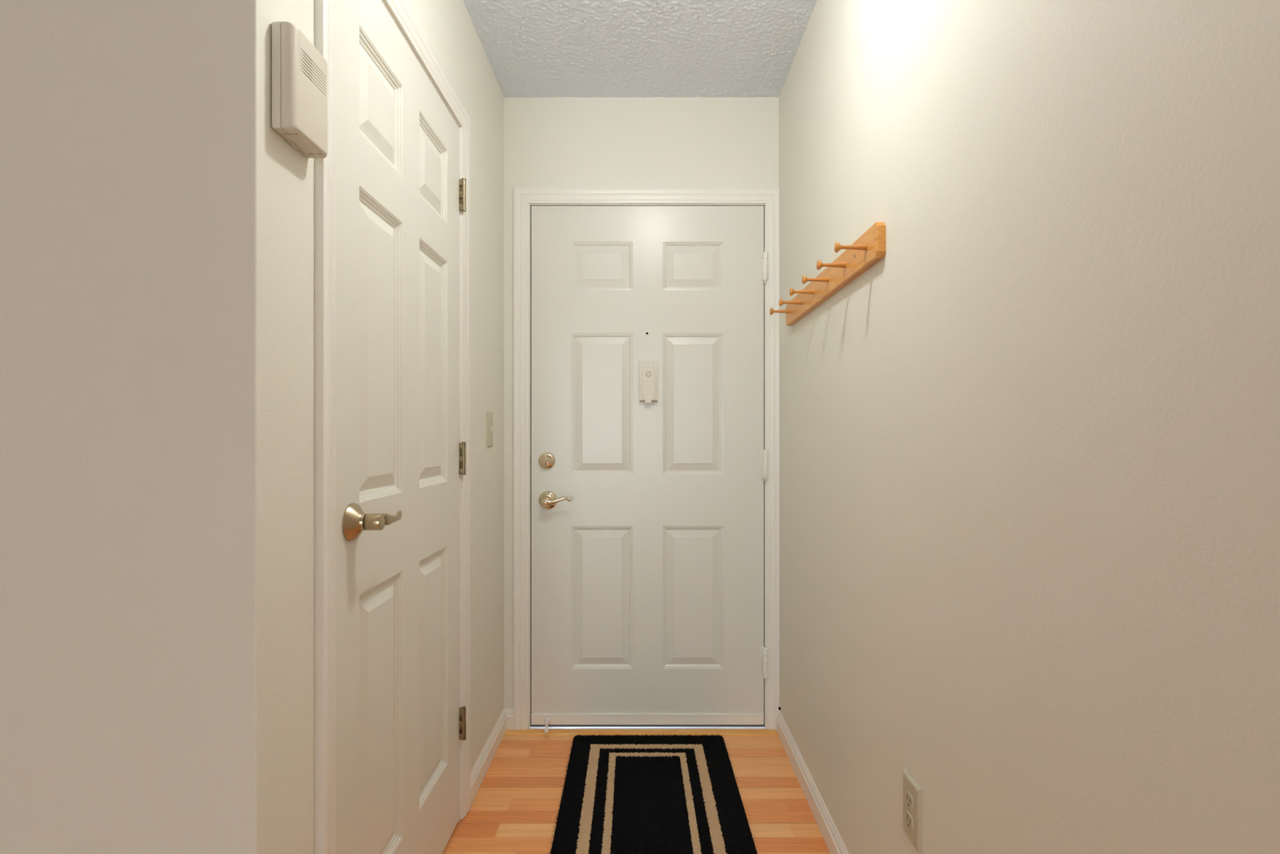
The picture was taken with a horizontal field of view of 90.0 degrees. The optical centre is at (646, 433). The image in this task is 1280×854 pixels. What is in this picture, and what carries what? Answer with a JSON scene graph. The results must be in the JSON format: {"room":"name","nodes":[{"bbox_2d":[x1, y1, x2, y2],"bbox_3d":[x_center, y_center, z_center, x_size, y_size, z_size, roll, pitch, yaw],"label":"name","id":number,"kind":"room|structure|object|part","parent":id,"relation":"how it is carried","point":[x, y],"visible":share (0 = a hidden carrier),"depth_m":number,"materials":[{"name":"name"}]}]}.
{"room":"entrance hallway","nodes":[
{"label":"entrance hallway","id":0,"kind":"room"},
{"bbox_2d":[0,0,178,853],"bbox_3d":[-2.783,-0.081,0.967,4.234,2.472,0.110,0,0,0],"label":"wall","id":1,"kind":"structure","parent":0,"point":[89,89],"depth_m":0.91,"materials":[{"name":"white paint"}]},
{"bbox_2d":[178,0,503,853],"bbox_3d":[-0.611,-0.081,1.756,0.110,2.472,1.688,0,0,0],"label":"wall","id":2,"kind":"structure","parent":0,"point":[246,195],"depth_m":0.92,"materials":[{"name":"white paint"}]},
{"bbox_2d":[271,21,327,158],"bbox_3d":[-0.538,-0.530,1.000,0.036,0.161,0.108,0,0,0],"label":"door chime","id":3,"kind":"object","parent":2,"relation":"attached to","point":[299,70],"visible":1,"depth_m":0.96,"materials":[{"name":"beige plastic"}]},
{"bbox_3d":[-0.539,-0.452,1.000,0.028,0.004,0.052,0,0,0],"label":"battery door","id":4,"kind":"part","parent":3,"relation":"part of","materials":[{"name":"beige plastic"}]},
{"bbox_2d":[315,0,470,853],"bbox_3d":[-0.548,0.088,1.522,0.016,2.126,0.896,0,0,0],"label":"trim","id":5,"kind":"structure","parent":2,"relation":"attached to","point":[325,10],"depth_m":1.10,"materials":[{"name":"white paint"}]},
{"bbox_2d":[335,0,466,853],"bbox_3d":[-0.543,0.118,1.526,0.096,2.054,0.773,0,0,0],"label":"door","id":6,"kind":"structure","parent":2,"relation":"in","point":[399,191],"depth_m":1.41,"materials":[{"name":"white paint"}]},
{"bbox_3d":[-0.542,0.166,1.206,0.029,0.072,0.072,0,0,0],"label":"lever handle","id":7,"kind":"part","parent":6,"relation":"part of","materials":[{"name":"metal"}]},
{"bbox_3d":[-0.512,0.166,1.206,0.029,0.031,0.031,0,0,0],"label":"stem","id":8,"kind":"part","parent":6,"relation":"part of","materials":[{"name":"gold metal"}]},
{"bbox_3d":[-0.503,0.164,1.256,0.016,0.027,0.112,0,0,0],"label":"lever","id":9,"kind":"part","parent":6,"relation":"part of","materials":[{"name":"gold metal"}]},
{"bbox_2d":[470,708,506,806],"bbox_3d":[-0.549,1.113,2.235,0.013,0.082,0.530,0,0,0],"label":"baseboard","id":10,"kind":"structure","parent":2,"relation":"attached to","point":[481,766],"depth_m":2.20,"materials":[{"name":"white paint"}]},
{"bbox_2d":[486,411,494,447],"bbox_3d":[-0.547,-0.016,2.262,0.018,0.124,0.076,0,0,0],"label":"light switch","id":11,"kind":"object","parent":2,"relation":"attached to","point":[490,427],"visible":1,"depth_m":2.25,"materials":[{"name":"beige plastic"}]},
{"bbox_2d":[442,734,830,853],"bbox_3d":[-2.141,1.180,-2.740,5.518,0.050,10.720,0,0,0],"label":"floor","id":12,"kind":"structure","parent":0,"point":[513,809],"depth_m":2.02,"materials":[{"name":"laminate"}]},
{"bbox_2d":[548,734,757,853],"bbox_3d":[0.016,1.147,1.986,0.604,0.015,0.922,0,0,0],"label":"rug","id":13,"kind":"object","parent":12,"relation":"on","point":[674,793],"visible":1,"depth_m":2.01,"materials":[{"name":"black fabric"}]},
{"bbox_2d":[462,0,816,97],"bbox_3d":[-2.141,-1.343,-2.750,5.518,0.066,10.700,0,0,0],"label":"ceiling","id":14,"kind":"structure","parent":0,"point":[532,48],"depth_m":2.17,"materials":[{"name":"white paint"}]},
{"bbox_2d":[503,97,778,708],"bbox_3d":[-0.074,-0.081,2.560,1.184,2.472,0.120,0,0,0],"label":"wall","id":15,"kind":"structure","parent":0,"point":[553,142],"depth_m":2.50,"materials":[{"name":"white paint"}]},
{"bbox_2d":[504,707,513,729],"bbox_3d":[-0.534,1.113,2.493,0.036,0.082,0.013,0,0,0],"label":"baseboard","id":16,"kind":"structure","parent":15,"relation":"attached to","point":[508,711],"depth_m":2.49,"materials":[{"name":"white paint"}]},
{"bbox_2d":[504,728,777,734],"bbox_3d":[-0.019,1.152,2.474,1.049,0.006,0.040,0,0,0],"label":"trim","id":17,"kind":"structure","parent":15,"relation":"attached to","point":[526,731],"depth_m":2.47,"materials":[{"name":"brown wood"}]},
{"bbox_2d":[513,187,779,729],"bbox_3d":[0.005,0.121,2.560,0.953,2.067,0.121,0,0,0],"label":"trim","id":18,"kind":"structure","parent":15,"relation":"attached to","point":[530,205],"depth_m":2.50,"materials":[{"name":"white paint"}]},
{"bbox_3d":[-0.453,0.186,2.515,0.002,0.206,0.031,0,0,0],"label":"strike plate","id":19,"kind":"part","parent":18,"relation":"part of","materials":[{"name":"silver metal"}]},
{"bbox_2d":[529,724,764,728],"bbox_3d":[0.005,1.147,2.557,0.916,0.014,0.126,0,0,0],"label":"trim","id":20,"kind":"structure","parent":15,"relation":"attached to","point":[531,726],"depth_m":2.50,"materials":[{"name":"silver metal"}]},
{"bbox_2d":[531,205,768,733],"bbox_3d":[0.013,0.123,2.480,0.923,2.026,0.128,0,0,0],"label":"door","id":21,"kind":"structure","parent":15,"relation":"in","point":[647,519],"depth_m":2.50,"materials":[{"name":"white paint"}]},
{"bbox_3d":[-0.383,0.259,2.485,0.073,0.073,0.030,0,0,0],"label":"lever handle","id":22,"kind":"part","parent":21,"relation":"part of","materials":[{"name":"silver metal"}]},
{"bbox_3d":[-0.344,0.258,2.462,0.115,0.035,0.053,0,0,0],"label":"lever","id":23,"kind":"part","parent":21,"relation":"part of","materials":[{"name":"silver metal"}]},
{"bbox_2d":[639,360,657,403],"bbox_3d":[0.009,-0.201,2.488,0.072,0.166,0.024,0,0,0],"label":"door knocker","id":24,"kind":"object","parent":21,"relation":"attached to","point":[648,370],"visible":1,"depth_m":2.48,"materials":[{"name":"beige plastic"}]},
{"bbox_2d":[778,0,1279,853],"bbox_3d":[0.568,-0.081,-2.750,0.100,2.472,10.700,0,0,0],"label":"wall","id":25,"kind":"structure","parent":0,"point":[1029,453],"depth_m":0.83,"materials":[{"name":"white paint"}]},
{"bbox_2d":[776,710,848,853],"bbox_3d":[0.511,1.113,-2.758,0.013,0.082,10.484,0,0,0],"label":"baseboard","id":26,"kind":"structure","parent":25,"relation":"attached to","point":[833,839],"depth_m":1.97,"materials":[{"name":"white paint"}]},
{"bbox_2d":[769,222,885,325],"bbox_3d":[0.472,-0.422,1.835,0.090,0.077,0.906,0,0,0],"label":"peg rack","id":27,"kind":"object","parent":25,"relation":"attached to","point":[869,248],"visible":1,"depth_m":1.63,"materials":[{"name":"brown wood"}]},
{"bbox_2d":[902,767,922,853],"bbox_3d":[0.513,0.730,1.240,0.009,0.124,0.079,0,0,0],"label":"wall outlet","id":28,"kind":"object","parent":25,"relation":"attached to","point":[912,791],"visible":1,"depth_m":1.23,"materials":[{"name":"beige plastic"}]},
{"bbox_2d":[905,809,913,831],"bbox_3d":[0.510,0.749,1.240,0.003,0.028,0.034,0,0,0],"label":"receptacle","id":29,"kind":"object","parent":28,"relation":"attached to","point":[908,813],"depth_m":1.24,"materials":[{"name":"beige plastic"}]},
{"bbox_2d":[905,790,913,810],"bbox_3d":[0.510,0.710,1.240,0.003,0.028,0.034,0,0,0],"label":"receptacle","id":30,"kind":"object","parent":28,"relation":"attached to","point":[908,793],"depth_m":1.24,"materials":[{"name":"beige plastic"}]}
]}

